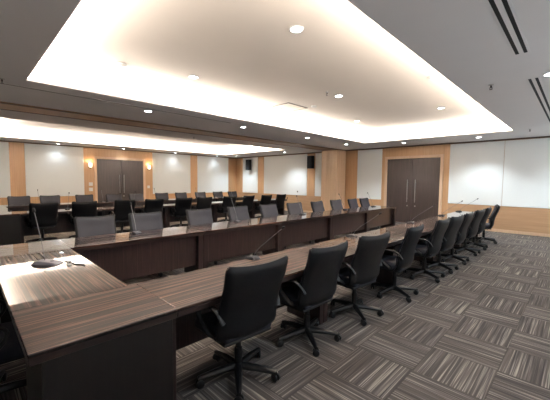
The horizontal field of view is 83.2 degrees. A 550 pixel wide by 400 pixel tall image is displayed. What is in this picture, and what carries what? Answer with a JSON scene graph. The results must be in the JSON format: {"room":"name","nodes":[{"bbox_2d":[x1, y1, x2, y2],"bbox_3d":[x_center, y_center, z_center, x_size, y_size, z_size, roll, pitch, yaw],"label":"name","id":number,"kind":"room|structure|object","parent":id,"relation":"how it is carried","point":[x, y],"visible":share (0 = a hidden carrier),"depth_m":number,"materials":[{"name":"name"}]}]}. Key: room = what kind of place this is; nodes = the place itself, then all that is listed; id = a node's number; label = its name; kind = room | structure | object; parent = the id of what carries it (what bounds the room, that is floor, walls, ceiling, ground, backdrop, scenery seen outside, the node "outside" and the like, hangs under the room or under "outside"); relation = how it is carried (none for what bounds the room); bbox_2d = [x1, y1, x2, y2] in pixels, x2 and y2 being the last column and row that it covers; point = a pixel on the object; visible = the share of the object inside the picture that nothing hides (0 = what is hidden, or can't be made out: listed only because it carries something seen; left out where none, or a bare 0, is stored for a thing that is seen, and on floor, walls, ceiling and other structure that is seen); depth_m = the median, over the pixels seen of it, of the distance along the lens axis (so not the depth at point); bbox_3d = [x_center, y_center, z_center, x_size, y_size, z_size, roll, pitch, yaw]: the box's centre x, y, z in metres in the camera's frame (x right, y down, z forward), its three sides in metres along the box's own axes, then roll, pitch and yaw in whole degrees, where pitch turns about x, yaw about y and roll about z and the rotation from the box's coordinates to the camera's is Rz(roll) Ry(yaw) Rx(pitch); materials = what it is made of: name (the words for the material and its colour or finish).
{"room":"conference room","nodes":[
{"label":"conference room","id":0,"kind":"room"},
{"bbox_2d":[0,141,236,204],"bbox_3d":[-7.184,-1.108,14.349,0.125,3.400,13.620,4,5,44],"label":"wall","id":1,"kind":"structure","parent":0,"point":[25,168],"depth_m":13.10,"materials":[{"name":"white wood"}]},
{"bbox_2d":[0,140,232,157],"bbox_3d":[-7.144,-2.316,14.211,0.050,0.039,13.570,4,5,44],"label":"trim","id":2,"kind":"structure","parent":1,"relation":"attached to","point":[0,140],"depth_m":13.71,"materials":[{"name":"paint"}]},
{"bbox_2d":[94,148,145,201],"bbox_3d":[-7.095,-0.849,14.332,0.100,2.884,2.220,4,5,44],"label":"door","id":3,"kind":"structure","parent":1,"relation":"in","point":[117,175],"depth_m":14.24,"materials":[{"name":"brown wood"}]},
{"bbox_2d":[0,0,549,157],"bbox_3d":[-1.450,-2.123,8.640,16.180,0.395,13.820,4,5,44],"label":"ceiling","id":4,"kind":"structure","parent":0,"point":[381,56],"depth_m":4.66,"materials":[{"name":"paint"}]},
{"bbox_2d":[0,82,230,122],"bbox_3d":[-2.977,-1.734,5.444,0.080,0.007,5.500,4,5,44],"label":"ceiling vent","id":5,"kind":"object","parent":4,"relation":"in","point":[0,82],"visible":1,"depth_m":5.39,"materials":[{"name":"metal"}]},
{"bbox_2d":[117,62,126,66],"bbox_3d":[-2.303,-2.029,4.665,0.140,0.036,0.140,4,5,44],"label":"smoke detector","id":6,"kind":"object","parent":4,"relation":"attached to","point":[120,64],"visible":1,"depth_m":4.63,"materials":[{"name":"white plastic"}]},
{"bbox_2d":[0,101,344,150],"bbox_3d":[-1.923,-1.945,9.116,0.780,0.030,13.620,4,5,44],"label":"trim","id":7,"kind":"structure","parent":4,"relation":"attached to","point":[8,106],"depth_m":7.52,"materials":[{"name":"brown wood"}]},
{"bbox_2d":[188,75,198,78],"bbox_3d":[-1.373,-2.069,5.222,0.176,0.010,0.176,4,5,44],"label":"recessed light","id":8,"kind":"object","parent":4,"relation":"in","point":[189,76],"visible":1,"depth_m":5.22,"materials":[{"name":"white"}]},
{"bbox_2d":[272,102,306,110],"bbox_3d":[0.350,-2.180,7.283,0.520,0.012,0.680,4,5,44],"label":"ceiling vent","id":9,"kind":"object","parent":4,"relation":"in","point":[288,103],"visible":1,"depth_m":7.29,"materials":[{"name":"metal"}]},
{"bbox_2d":[289,25,303,32],"bbox_3d":[0.244,-1.945,3.534,0.176,0.010,0.176,4,5,44],"label":"recessed light","id":10,"kind":"object","parent":4,"relation":"in","point":[296,28],"visible":1,"depth_m":3.53,"materials":[{"name":"white plastic"}]},
{"bbox_2d":[485,0,530,55],"bbox_3d":[1.791,-1.495,2.441,0.140,0.007,2.300,4,5,44],"label":"ceiling vent","id":11,"kind":"object","parent":4,"relation":"in","point":[503,12],"visible":1,"depth_m":2.66,"materials":[{"name":"metal"}]},
{"bbox_2d":[526,77,549,121],"bbox_3d":[4.755,-1.655,5.447,0.140,0.007,4.050,4,5,44],"label":"ceiling vent","id":12,"kind":"object","parent":4,"relation":"in","point":[536,85],"visible":1,"depth_m":4.74,"materials":[{"name":"metal"}]},
{"bbox_2d":[0,210,549,399],"bbox_3d":[-1.483,1.033,8.840,16.180,0.060,13.820,4,5,44],"label":"floor","id":13,"kind":"structure","parent":0,"point":[482,331],"depth_m":2.99,"materials":[{"name":"carpet"}]},
{"bbox_2d":[0,207,12,211],"bbox_3d":[-7.272,0.623,7.961,1.797,0.748,0.695,4,5,44],"label":"conference table","id":14,"kind":"object","parent":13,"relation":"on","point":[2,209],"visible":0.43,"depth_m":8.02,"materials":[{"name":"brown wood"}]},
{"bbox_2d":[0,211,20,245],"bbox_3d":[-6.371,0.685,7.118,0.670,0.748,0.752,4,5,44],"label":"table","id":15,"kind":"object","parent":13,"relation":"on","point":[9,221],"visible":0.88,"depth_m":7.06,"materials":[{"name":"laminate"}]},
{"bbox_2d":[0,299,26,399],"bbox_3d":[-1.971,0.923,2.105,0.655,0.999,0.648,-2,5,-37],"label":"swivel chair","id":16,"kind":"object","parent":13,"relation":"on","point":[10,347],"visible":0.45,"depth_m":2.08,"materials":[{"name":"black leather"}]},
{"bbox_2d":[7,196,30,204],"bbox_3d":[-7.933,0.382,9.686,0.648,0.999,0.655,-3,5,-42],"label":"swivel chair","id":17,"kind":"object","parent":13,"relation":"on","point":[12,200],"visible":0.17,"depth_m":9.80,"materials":[{"name":"grey fabric"}]},
{"bbox_2d":[4,203,71,211],"bbox_3d":[-7.278,0.509,9.746,0.720,0.748,1.822,4,5,44],"label":"conference table","id":18,"kind":"object","parent":13,"relation":"on","point":[21,207],"visible":0.09,"depth_m":9.22,"materials":[{"name":"brown wood"}]},
{"bbox_2d":[25,202,58,242],"bbox_3d":[-5.638,0.545,7.487,0.648,0.999,0.655,-3,5,-43],"label":"swivel chair","id":19,"kind":"object","parent":13,"relation":"on","point":[46,214],"visible":0.86,"depth_m":7.33,"materials":[{"name":"black plastic"}]},
{"bbox_2d":[39,195,59,202],"bbox_3d":[-7.372,0.351,10.255,0.648,0.999,0.655,-2,5,-40],"label":"swivel chair","id":20,"kind":"object","parent":13,"relation":"on","point":[56,198],"visible":0.16,"depth_m":10.38,"materials":[{"name":"grey fabric"}]},
{"bbox_2d":[17,207,105,242],"bbox_3d":[-5.466,0.636,8.036,0.670,0.748,1.822,4,5,44],"label":"conference table","id":21,"kind":"object","parent":13,"relation":"on","point":[63,225],"visible":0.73,"depth_m":8.02,"materials":[{"name":"brown wood"}]},
{"bbox_2d":[0,240,127,322],"bbox_3d":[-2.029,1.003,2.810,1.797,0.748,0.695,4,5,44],"label":"conference table","id":22,"kind":"object","parent":13,"relation":"on","point":[23,285],"visible":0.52,"depth_m":2.51,"materials":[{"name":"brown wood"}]},
{"bbox_2d":[30,208,62,264],"bbox_3d":[-2.192,0.344,2.967,0.249,0.539,0.128,1,4,0],"label":"gooseneck microphone","id":23,"kind":"object","parent":22,"relation":"on","point":[44,261],"visible":1,"depth_m":2.95,"materials":[{"name":"grey plastic"}]},
{"bbox_2d":[63,260,84,265],"bbox_3d":[-1.925,0.607,2.954,0.286,0.025,0.099,2,4,26],"label":"microphone cable","id":24,"kind":"object","parent":22,"relation":"on","point":[67,261],"visible":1,"depth_m":2.97,"materials":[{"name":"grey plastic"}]},
{"bbox_2d":[69,201,96,237],"bbox_3d":[-5.028,0.511,8.108,0.648,0.999,0.655,-2,5,-37],"label":"swivel chair","id":25,"kind":"object","parent":13,"relation":"on","point":[79,209],"visible":0.54,"depth_m":7.89,"materials":[{"name":"black fabric"}]},
{"bbox_2d":[75,194,93,201],"bbox_3d":[-6.656,0.313,10.981,0.648,0.999,0.655,-3,5,-41],"label":"swivel chair","id":26,"kind":"object","parent":13,"relation":"on","point":[79,198],"visible":0.17,"depth_m":11.10,"materials":[{"name":"grey leather"}]},
{"bbox_2d":[11,284,176,399],"bbox_3d":[-1.128,1.065,1.967,0.670,0.748,0.752,4,5,44],"label":"table","id":27,"kind":"object","parent":13,"relation":"on","point":[117,343],"visible":1,"depth_m":1.80,"materials":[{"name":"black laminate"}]},
{"bbox_2d":[74,215,123,280],"bbox_3d":[-2.603,0.756,4.645,0.648,0.999,0.655,-2,5,-39],"label":"swivel chair","id":28,"kind":"object","parent":13,"relation":"on","point":[98,225],"visible":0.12,"depth_m":4.76,"materials":[{"name":"black plastic"}]},
{"bbox_2d":[76,216,114,236],"bbox_3d":[-2.728,0.543,4.752,0.512,0.552,0.194,-3,5,-43],"label":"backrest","id":29,"kind":"object","parent":28,"relation":"on","point":[98,225],"depth_m":4.77,"materials":[{"name":"grey fabric"}]},
{"bbox_2d":[106,194,121,200],"bbox_3d":[-5.968,0.276,11.678,0.648,0.999,0.655,-2,5,-38],"label":"swivel chair","id":30,"kind":"object","parent":13,"relation":"on","point":[109,197],"visible":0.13,"depth_m":11.80,"materials":[{"name":"black plastic"}]},
{"bbox_2d":[97,201,136,206],"bbox_3d":[-5.998,0.440,11.045,0.720,0.748,1.822,4,5,44],"label":"conference table","id":31,"kind":"object","parent":13,"relation":"on","point":[106,203],"visible":0.21,"depth_m":10.76,"materials":[{"name":"brown wood"}]},
{"bbox_2d":[109,199,135,232],"bbox_3d":[-4.354,0.475,8.789,0.648,0.999,0.655,-3,5,-43],"label":"swivel chair","id":32,"kind":"object","parent":13,"relation":"on","point":[122,208],"visible":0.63,"depth_m":8.60,"materials":[{"name":"black plastic"}]},
{"bbox_2d":[58,226,203,280],"bbox_3d":[-2.035,0.889,4.595,0.720,0.748,1.822,4,5,44],"label":"conference table","id":33,"kind":"object","parent":13,"relation":"on","point":[125,255],"visible":0.68,"depth_m":4.43,"materials":[{"name":"brown wood"}]},
{"bbox_2d":[130,202,140,233],"bbox_3d":[-2.160,0.270,4.759,0.306,0.463,0.112,4,5,44],"label":"gooseneck microphone","id":34,"kind":"object","parent":33,"relation":"on","point":[133,232],"visible":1,"depth_m":4.71,"materials":[{"name":"grey plastic"}]},
{"bbox_2d":[99,205,169,227],"bbox_3d":[-4.185,0.567,9.334,0.670,0.748,1.822,4,5,44],"label":"conference table","id":35,"kind":"object","parent":13,"relation":"on","point":[137,207],"visible":0.33,"depth_m":9.39,"materials":[{"name":"brown wood"}]},
{"bbox_2d":[129,193,143,199],"bbox_3d":[-5.386,0.244,12.268,0.648,0.999,0.655,-2,5,-38],"label":"swivel chair","id":36,"kind":"object","parent":13,"relation":"on","point":[140,196],"visible":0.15,"depth_m":12.41,"materials":[{"name":"grey fabric"}]},
{"bbox_2d":[128,212,171,277],"bbox_3d":[-2.048,0.727,5.193,0.648,0.999,0.655,-2,5,-38],"label":"swivel chair","id":37,"kind":"object","parent":13,"relation":"on","point":[143,221],"visible":0.21,"depth_m":5.31,"materials":[{"name":"black leather"}]},
{"bbox_2d":[131,213,162,230],"bbox_3d":[-2.173,0.514,5.301,0.512,0.552,0.194,-3,5,-43],"label":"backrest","id":38,"kind":"object","parent":37,"relation":"on","point":[143,221],"depth_m":5.32,"materials":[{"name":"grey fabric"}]},
{"bbox_2d":[140,198,163,212],"bbox_3d":[-3.758,0.443,9.395,0.648,0.999,0.655,-2,5,-38],"label":"swivel chair","id":39,"kind":"object","parent":13,"relation":"on","point":[151,205],"visible":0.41,"depth_m":9.16,"materials":[{"name":"black leather"}]},
{"bbox_2d":[136,199,175,204],"bbox_3d":[-4.717,0.371,12.343,0.720,0.748,1.822,4,5,44],"label":"conference table","id":40,"kind":"object","parent":13,"relation":"on","point":[166,201],"visible":0.26,"depth_m":12.28,"materials":[{"name":"brown wood"}]},
{"bbox_2d":[155,193,168,198],"bbox_3d":[-4.635,0.203,13.030,0.648,0.999,0.655,-2,5,-39],"label":"swivel chair","id":41,"kind":"object","parent":13,"relation":"on","point":[157,195],"visible":0.15,"depth_m":13.16,"materials":[{"name":"grey fabric"}]},
{"bbox_2d":[175,192,186,197],"bbox_3d":[-4.004,0.169,13.671,0.648,0.999,0.655,-3,5,-42],"label":"swivel chair","id":42,"kind":"object","parent":13,"relation":"on","point":[184,194],"visible":0.15,"depth_m":13.79,"materials":[{"name":"grey fabric"}]},
{"bbox_2d":[170,197,192,226],"bbox_3d":[-3.077,0.406,10.085,0.648,0.999,0.655,-2,5,-37],"label":"swivel chair","id":43,"kind":"object","parent":13,"relation":"on","point":[181,204],"visible":0.77,"depth_m":9.89,"materials":[{"name":"black fabric"}]},
{"bbox_2d":[163,202,217,227],"bbox_3d":[-2.905,0.498,10.633,0.670,0.748,1.822,4,5,44],"label":"conference table","id":44,"kind":"object","parent":13,"relation":"on","point":[170,218],"visible":0.29,"depth_m":10.45,"materials":[{"name":"brown wood"}]},
{"bbox_2d":[195,192,205,197],"bbox_3d":[-3.316,0.132,14.367,0.648,0.999,0.655,-3,5,-40],"label":"swivel chair","id":45,"kind":"object","parent":13,"relation":"on","point":[200,194],"visible":0.16,"depth_m":14.50,"materials":[{"name":"black leather"}]},
{"bbox_2d":[192,197,212,209],"bbox_3d":[-2.537,0.377,10.633,0.648,0.999,0.655,-2,5,-37],"label":"swivel chair","id":46,"kind":"object","parent":13,"relation":"on","point":[202,202],"visible":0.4,"depth_m":10.38,"materials":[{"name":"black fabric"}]},
{"bbox_2d":[186,208,222,264],"bbox_3d":[-1.307,0.686,5.950,0.648,0.999,0.655,-2,5,-40],"label":"swivel chair","id":47,"kind":"object","parent":13,"relation":"on","point":[201,216],"visible":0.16,"depth_m":6.06,"materials":[{"name":"grey fabric"}]},
{"bbox_2d":[188,209,212,224],"bbox_3d":[-1.435,0.474,6.054,0.512,0.552,0.194,-3,5,-45],"label":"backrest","id":48,"kind":"object","parent":47,"relation":"on","point":[201,216],"depth_m":6.08,"materials":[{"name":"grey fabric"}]},
{"bbox_2d":[192,198,218,202],"bbox_3d":[-3.437,0.302,13.642,0.720,0.748,1.822,4,5,44],"label":"conference table","id":49,"kind":"object","parent":13,"relation":"on","point":[194,200],"visible":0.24,"depth_m":13.79,"materials":[{"name":"brown wood"}]},
{"bbox_2d":[213,191,222,196],"bbox_3d":[-2.628,0.095,15.065,0.648,0.999,0.655,-2,5,-40],"label":"swivel chair","id":50,"kind":"object","parent":13,"relation":"on","point":[215,194],"visible":0.15,"depth_m":15.20,"materials":[{"name":"black leather"}]},
{"bbox_2d":[217,196,236,221],"bbox_3d":[-1.807,0.337,11.373,0.648,0.999,0.655,-2,5,-38],"label":"swivel chair","id":51,"kind":"object","parent":13,"relation":"on","point":[227,202],"visible":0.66,"depth_m":11.17,"materials":[{"name":"black plastic"}]},
{"bbox_2d":[213,196,242,200],"bbox_3d":[-2.156,0.232,14.940,0.720,0.748,1.822,4,5,44],"label":"conference table","id":52,"kind":"object","parent":13,"relation":"on","point":[238,197],"visible":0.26,"depth_m":14.78,"materials":[{"name":"brown wood"}]},
{"bbox_2d":[137,249,323,399],"bbox_3d":[-0.223,1.016,2.885,0.670,0.748,1.822,4,5,44],"label":"conference table","id":53,"kind":"object","parent":13,"relation":"on","point":[190,292],"visible":0.46,"depth_m":2.60,"materials":[{"name":"brown wood"}]},
{"bbox_2d":[245,226,284,260],"bbox_3d":[-0.099,0.428,3.115,0.538,0.397,0.112,4,5,44],"label":"gooseneck microphone","id":54,"kind":"object","parent":53,"relation":"on","point":[254,257],"visible":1,"depth_m":3.20,"materials":[{"name":"grey plastic"}]},
{"bbox_2d":[183,218,281,268],"bbox_3d":[-0.754,0.820,5.894,0.720,0.748,1.822,4,5,44],"label":"conference table","id":55,"kind":"object","parent":13,"relation":"on","point":[228,239],"visible":0.77,"depth_m":5.64,"materials":[{"name":"brown wood"}]},
{"bbox_2d":[228,191,236,195],"bbox_3d":[-1.997,0.061,15.705,0.648,0.999,0.655,-3,5,-41],"label":"swivel chair","id":56,"kind":"object","parent":13,"relation":"on","point":[234,193],"visible":0.2,"depth_m":15.84,"materials":[{"name":"grey leather"}]},
{"bbox_2d":[213,200,255,222],"bbox_3d":[-1.624,0.429,11.931,0.670,0.748,1.822,4,5,44],"label":"conference table","id":57,"kind":"object","parent":13,"relation":"on","point":[251,213],"visible":0.28,"depth_m":11.81,"materials":[{"name":"brown wood"}]},
{"bbox_2d":[195,255,287,399],"bbox_3d":[-0.304,0.918,2.458,0.648,0.999,0.655,-2,5,-37],"label":"swivel chair","id":58,"kind":"object","parent":13,"relation":"on","point":[250,299],"visible":0.96,"depth_m":2.27,"materials":[{"name":"black leather"}]},
{"bbox_2d":[227,206,255,254],"bbox_3d":[-0.630,0.648,6.657,0.648,0.999,0.655,-3,5,-41],"label":"swivel chair","id":59,"kind":"object","parent":13,"relation":"on","point":[242,213],"visible":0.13,"depth_m":6.77,"materials":[{"name":"black leather"}]},
{"bbox_2d":[229,207,249,220],"bbox_3d":[-0.759,0.436,6.760,0.194,0.552,0.512,4,5,44],"label":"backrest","id":60,"kind":"object","parent":59,"relation":"on","point":[242,213],"depth_m":6.78,"materials":[{"name":"grey fabric"}]},
{"bbox_2d":[236,195,254,218],"bbox_3d":[-1.189,0.304,11.998,0.648,0.999,0.655,-3,5,-42],"label":"swivel chair","id":61,"kind":"object","parent":13,"relation":"on","point":[247,201],"visible":0.46,"depth_m":11.80,"materials":[{"name":"black plastic"}]},
{"bbox_2d":[255,195,271,217],"bbox_3d":[-0.516,0.268,12.682,0.648,0.999,0.655,-2,5,-38],"label":"swivel chair","id":62,"kind":"object","parent":13,"relation":"on","point":[265,199],"visible":0.5,"depth_m":12.47,"materials":[{"name":"black plastic"}]},
{"bbox_2d":[253,199,286,218],"bbox_3d":[-0.343,0.359,13.229,0.670,0.748,1.822,4,5,44],"label":"conference table","id":63,"kind":"object","parent":13,"relation":"on","point":[280,211],"visible":0.27,"depth_m":13.20,"materials":[{"name":"brown wood"}]},
{"bbox_2d":[259,204,285,248],"bbox_3d":[0.023,0.613,7.319,0.648,0.999,0.655,-3,5,-40],"label":"swivel chair","id":64,"kind":"object","parent":13,"relation":"on","point":[270,210],"visible":0.17,"depth_m":7.43,"materials":[{"name":"black plastic"}]},
{"bbox_2d":[261,205,278,216],"bbox_3d":[-0.106,0.401,7.423,0.194,0.552,0.512,4,5,45],"label":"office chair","id":65,"kind":"object","parent":64,"relation":"on","point":[266,210],"depth_m":7.44,"materials":[{"name":"grey fabric"}]},
{"bbox_2d":[271,194,285,215],"bbox_3d":[0.074,0.236,13.279,0.648,0.999,0.655,-3,5,-41],"label":"swivel chair","id":66,"kind":"object","parent":13,"relation":"on","point":[279,201],"visible":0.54,"depth_m":13.08,"materials":[{"name":"black leather"}]},
{"bbox_2d":[261,213,332,250],"bbox_3d":[0.526,0.751,7.192,0.720,0.748,1.822,4,5,44],"label":"conference table","id":67,"kind":"object","parent":13,"relation":"on","point":[298,228],"visible":0.63,"depth_m":6.99,"materials":[{"name":"brown wood"}]},
{"bbox_2d":[286,202,311,242],"bbox_3d":[0.690,0.577,7.994,0.648,0.999,0.655,-2,5,-38],"label":"swivel chair","id":68,"kind":"object","parent":13,"relation":"on","point":[293,208],"visible":0.23,"depth_m":8.11,"materials":[{"name":"black leather"}]},
{"bbox_2d":[288,203,303,213],"bbox_3d":[0.565,0.364,8.102,0.512,0.552,0.194,-3,5,-43],"label":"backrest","id":69,"kind":"object","parent":68,"relation":"on","point":[293,208],"depth_m":8.12,"materials":[{"name":"grey fabric"}]},
{"bbox_2d":[276,240,347,356],"bbox_3d":[0.306,0.886,3.062,0.648,0.999,0.655,-2,5,-40],"label":"swivel chair","id":70,"kind":"object","parent":13,"relation":"on","point":[317,286],"visible":0.94,"depth_m":2.88,"materials":[{"name":"black leather"}]},
{"bbox_2d":[296,242,342,305],"bbox_3d":[0.438,0.691,2.932,0.512,0.552,0.194,-3,5,-44],"label":"backrest","id":71,"kind":"object","parent":70,"relation":"on","point":[319,280],"depth_m":2.81,"materials":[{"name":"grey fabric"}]},
{"bbox_2d":[310,201,324,211],"bbox_3d":[1.385,0.540,8.685,0.648,0.999,0.655,-3,5,-43],"label":"swivel chair","id":72,"kind":"object","parent":13,"relation":"on","point":[317,206],"visible":0.17,"depth_m":8.79,"materials":[{"name":"black plastic"}]},
{"bbox_2d":[321,150,345,210],"bbox_3d":[2.585,-0.726,13.765,0.796,2.890,0.710,4,5,44],"label":"column","id":73,"kind":"structure","parent":13,"relation":"on","point":[333,168],"depth_m":13.49,"materials":[{"name":"brown wood"}]},
{"bbox_2d":[310,208,369,238],"bbox_3d":[1.807,0.682,8.491,0.720,0.748,1.822,4,5,44],"label":"conference table","id":74,"kind":"object","parent":13,"relation":"on","point":[350,220],"visible":0.58,"depth_m":8.33,"materials":[{"name":"brown wood"}]},
{"bbox_2d":[330,199,351,233],"bbox_3d":[2.073,0.497,9.479,0.648,0.999,0.655,-2,5,-39],"label":"swivel chair","id":75,"kind":"object","parent":13,"relation":"on","point":[335,204],"visible":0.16,"depth_m":9.59,"materials":[{"name":"grey leather"}]},
{"bbox_2d":[332,200,342,209],"bbox_3d":[1.946,0.284,9.585,0.512,0.552,0.194,-3,5,-44],"label":"backrest","id":76,"kind":"object","parent":75,"relation":"on","point":[336,204],"depth_m":9.62,"materials":[{"name":"grey fabric"}]},
{"bbox_2d":[292,232,403,322],"bbox_3d":[1.058,0.947,4.183,0.670,0.748,1.822,4,5,44],"label":"conference table","id":77,"kind":"object","parent":13,"relation":"on","point":[384,276],"visible":0.27,"depth_m":4.29,"materials":[{"name":"brown wood"}]},
{"bbox_2d":[346,212,381,236],"bbox_3d":[1.283,0.355,4.488,0.538,0.397,0.112,4,5,44],"label":"gooseneck microphone","id":78,"kind":"object","parent":77,"relation":"on","point":[353,234],"visible":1,"depth_m":4.57,"materials":[{"name":"black plastic"}]},
{"bbox_2d":[347,198,358,207],"bbox_3d":[2.737,0.468,10.047,0.648,0.999,0.655,-3,5,-43],"label":"swivel chair","id":79,"kind":"object","parent":13,"relation":"on","point":[352,203],"visible":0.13,"depth_m":10.15,"materials":[{"name":"black leather"}]},
{"bbox_2d":[329,231,389,325],"bbox_3d":[0.931,0.854,3.668,0.648,0.999,0.655,-2,4,-35],"label":"swivel chair","id":80,"kind":"object","parent":13,"relation":"on","point":[364,269],"visible":0.91,"depth_m":3.47,"materials":[{"name":"black plastic"}]},
{"bbox_2d":[347,233,383,283],"bbox_3d":[1.053,0.659,3.528,0.512,0.552,0.194,-2,5,-40],"label":"backrest","id":81,"kind":"object","parent":80,"relation":"on","point":[366,262],"depth_m":3.40,"materials":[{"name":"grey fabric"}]},
{"bbox_2d":[359,198,378,227],"bbox_3d":[3.269,0.439,10.588,0.648,0.999,0.655,-2,5,-40],"label":"swivel chair","id":82,"kind":"object","parent":13,"relation":"on","point":[364,202],"visible":0.2,"depth_m":10.68,"materials":[{"name":"black leather"}]},
{"bbox_2d":[361,198,369,206],"bbox_3d":[3.141,0.226,10.691,0.512,0.552,0.194,-3,5,-45],"label":"backrest","id":83,"kind":"object","parent":82,"relation":"on","point":[364,201],"depth_m":10.73,"materials":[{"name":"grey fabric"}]},
{"bbox_2d":[348,205,395,230],"bbox_3d":[3.087,0.613,9.789,0.720,0.748,1.822,4,5,44],"label":"conference table","id":84,"kind":"object","parent":13,"relation":"on","point":[387,218],"visible":0.7,"depth_m":9.69,"materials":[{"name":"brown wood"}]},
{"bbox_2d":[371,223,423,302],"bbox_3d":[1.662,0.820,4.322,0.648,0.999,0.655,-3,5,-44],"label":"swivel chair","id":85,"kind":"object","parent":13,"relation":"on","point":[404,258],"visible":0.95,"depth_m":4.13,"materials":[{"name":"black leather"}]},
{"bbox_2d":[394,224,419,267],"bbox_3d":[1.802,0.624,4.201,0.194,0.552,0.512,4,5,41],"label":"backrest","id":86,"kind":"object","parent":85,"relation":"on","point":[407,248],"depth_m":4.03,"materials":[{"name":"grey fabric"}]},
{"bbox_2d":[368,223,434,260],"bbox_3d":[2.339,0.878,5.481,0.670,0.748,1.822,4,5,44],"label":"conference table","id":87,"kind":"object","parent":13,"relation":"on","point":[399,230],"visible":0.28,"depth_m":5.46,"materials":[{"name":"brown wood"}]},
{"bbox_2d":[403,217,449,282],"bbox_3d":[2.469,0.777,5.126,0.648,0.999,0.655,-3,5,-42],"label":"swivel chair","id":88,"kind":"object","parent":13,"relation":"on","point":[433,246],"visible":0.87,"depth_m":4.93,"materials":[{"name":"black leather"}]},
{"bbox_2d":[413,216,459,260],"bbox_3d":[3.619,0.809,6.780,0.670,0.748,1.822,4,5,44],"label":"conference table","id":89,"kind":"object","parent":13,"relation":"on","point":[432,220],"visible":0.22,"depth_m":6.80,"materials":[{"name":"brown wood"}]},
{"bbox_2d":[419,214,463,273],"bbox_3d":[2.967,0.752,5.604,0.648,0.999,0.655,-2,5,-38],"label":"swivel chair","id":90,"kind":"object","parent":13,"relation":"on","point":[449,237],"visible":0.71,"depth_m":5.39,"materials":[{"name":"black leather"}]},
{"bbox_2d":[436,211,473,264],"bbox_3d":[3.536,0.721,6.179,0.648,0.999,0.655,-3,5,-42],"label":"swivel chair","id":91,"kind":"object","parent":13,"relation":"on","point":[461,233],"visible":0.71,"depth_m":5.94,"materials":[{"name":"black leather"}]},
{"bbox_2d":[443,211,477,246],"bbox_3d":[4.900,0.739,8.078,0.670,0.748,1.822,4,5,44],"label":"conference table","id":92,"kind":"object","parent":13,"relation":"on","point":[453,214],"visible":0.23,"depth_m":8.16,"materials":[{"name":"brown wood"}]},
{"bbox_2d":[448,209,484,255],"bbox_3d":[4.223,0.683,6.891,0.648,0.999,0.655,-2,5,-38],"label":"swivel chair","id":93,"kind":"object","parent":13,"relation":"on","point":[472,230],"visible":0.74,"depth_m":6.65,"materials":[{"name":"black leather"}]},
{"bbox_2d":[461,207,491,249],"bbox_3d":[4.792,0.652,7.466,0.648,0.999,0.655,-3,5,-44],"label":"swivel chair","id":94,"kind":"object","parent":13,"relation":"on","point":[482,223],"visible":0.63,"depth_m":7.22,"materials":[{"name":"black leather"}]},
{"bbox_2d":[468,204,499,243],"bbox_3d":[5.522,0.614,8.190,0.655,0.999,0.648,3,5,36],"label":"swivel chair","id":95,"kind":"object","parent":13,"relation":"on","point":[490,224],"visible":0.73,"depth_m":8.00,"materials":[{"name":"black leather"}]},
{"bbox_2d":[488,205,496,225],"bbox_3d":[5.678,0.417,8.093,0.194,0.552,0.512,3,4,32],"label":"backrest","id":96,"kind":"object","parent":95,"relation":"on","point":[492,217],"depth_m":7.90,"materials":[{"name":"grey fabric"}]},
{"bbox_2d":[237,137,549,233],"bbox_3d":[3.340,-0.953,13.603,16.180,3.400,0.125,4,5,44],"label":"wall","id":97,"kind":"structure","parent":0,"point":[514,175],"depth_m":10.48,"materials":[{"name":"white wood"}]},
{"bbox_2d":[246,160,250,169],"bbox_3d":[-1.522,-2.046,18.046,0.300,0.600,0.284,4,5,44],"label":"wall speaker","id":98,"kind":"object","parent":97,"relation":"attached to","point":[248,162],"visible":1,"depth_m":17.91,"materials":[{"name":"black plastic"}]},
{"bbox_2d":[246,160,248,169],"bbox_3d":[-1.617,-2.041,17.950,0.270,0.570,0.012,4,5,44],"label":"grille","id":99,"kind":"object","parent":98,"relation":"attached to","point":[247,161],"depth_m":17.91,"materials":[{"name":"fabric"}]},
{"bbox_2d":[307,156,313,168],"bbox_3d":[1.727,-1.811,14.855,0.300,0.600,0.284,4,5,44],"label":"wall speaker","id":100,"kind":"object","parent":97,"relation":"attached to","point":[310,159],"visible":1,"depth_m":14.74,"materials":[{"name":"black plastic"}]},
{"bbox_2d":[307,156,311,167],"bbox_3d":[1.631,-1.806,14.758,0.270,0.570,0.012,4,5,44],"label":"grille","id":101,"kind":"object","parent":100,"relation":"attached to","point":[309,158],"depth_m":14.74,"materials":[{"name":"metal"}]},
{"bbox_2d":[241,136,549,157],"bbox_3d":[3.308,-2.163,13.481,15.980,0.039,0.050,4,5,44],"label":"trim","id":102,"kind":"structure","parent":97,"relation":"attached to","point":[541,136],"depth_m":11.18,"materials":[{"name":"paint"}]},
{"bbox_2d":[384,145,444,221],"bbox_3d":[5.156,-0.557,11.708,2.140,2.884,0.100,4,5,44],"label":"door","id":103,"kind":"structure","parent":97,"relation":"in","point":[412,186],"depth_m":11.64,"materials":[{"name":"brown wood"}]},
{"bbox_2d":[284,208,549,236],"bbox_3d":[3.315,0.699,13.649,15.890,0.094,0.020,4,5,44],"label":"baseboard","id":104,"kind":"structure","parent":97,"relation":"attached to","point":[492,229],"depth_m":9.56,"materials":[{"name":"brown wood"}]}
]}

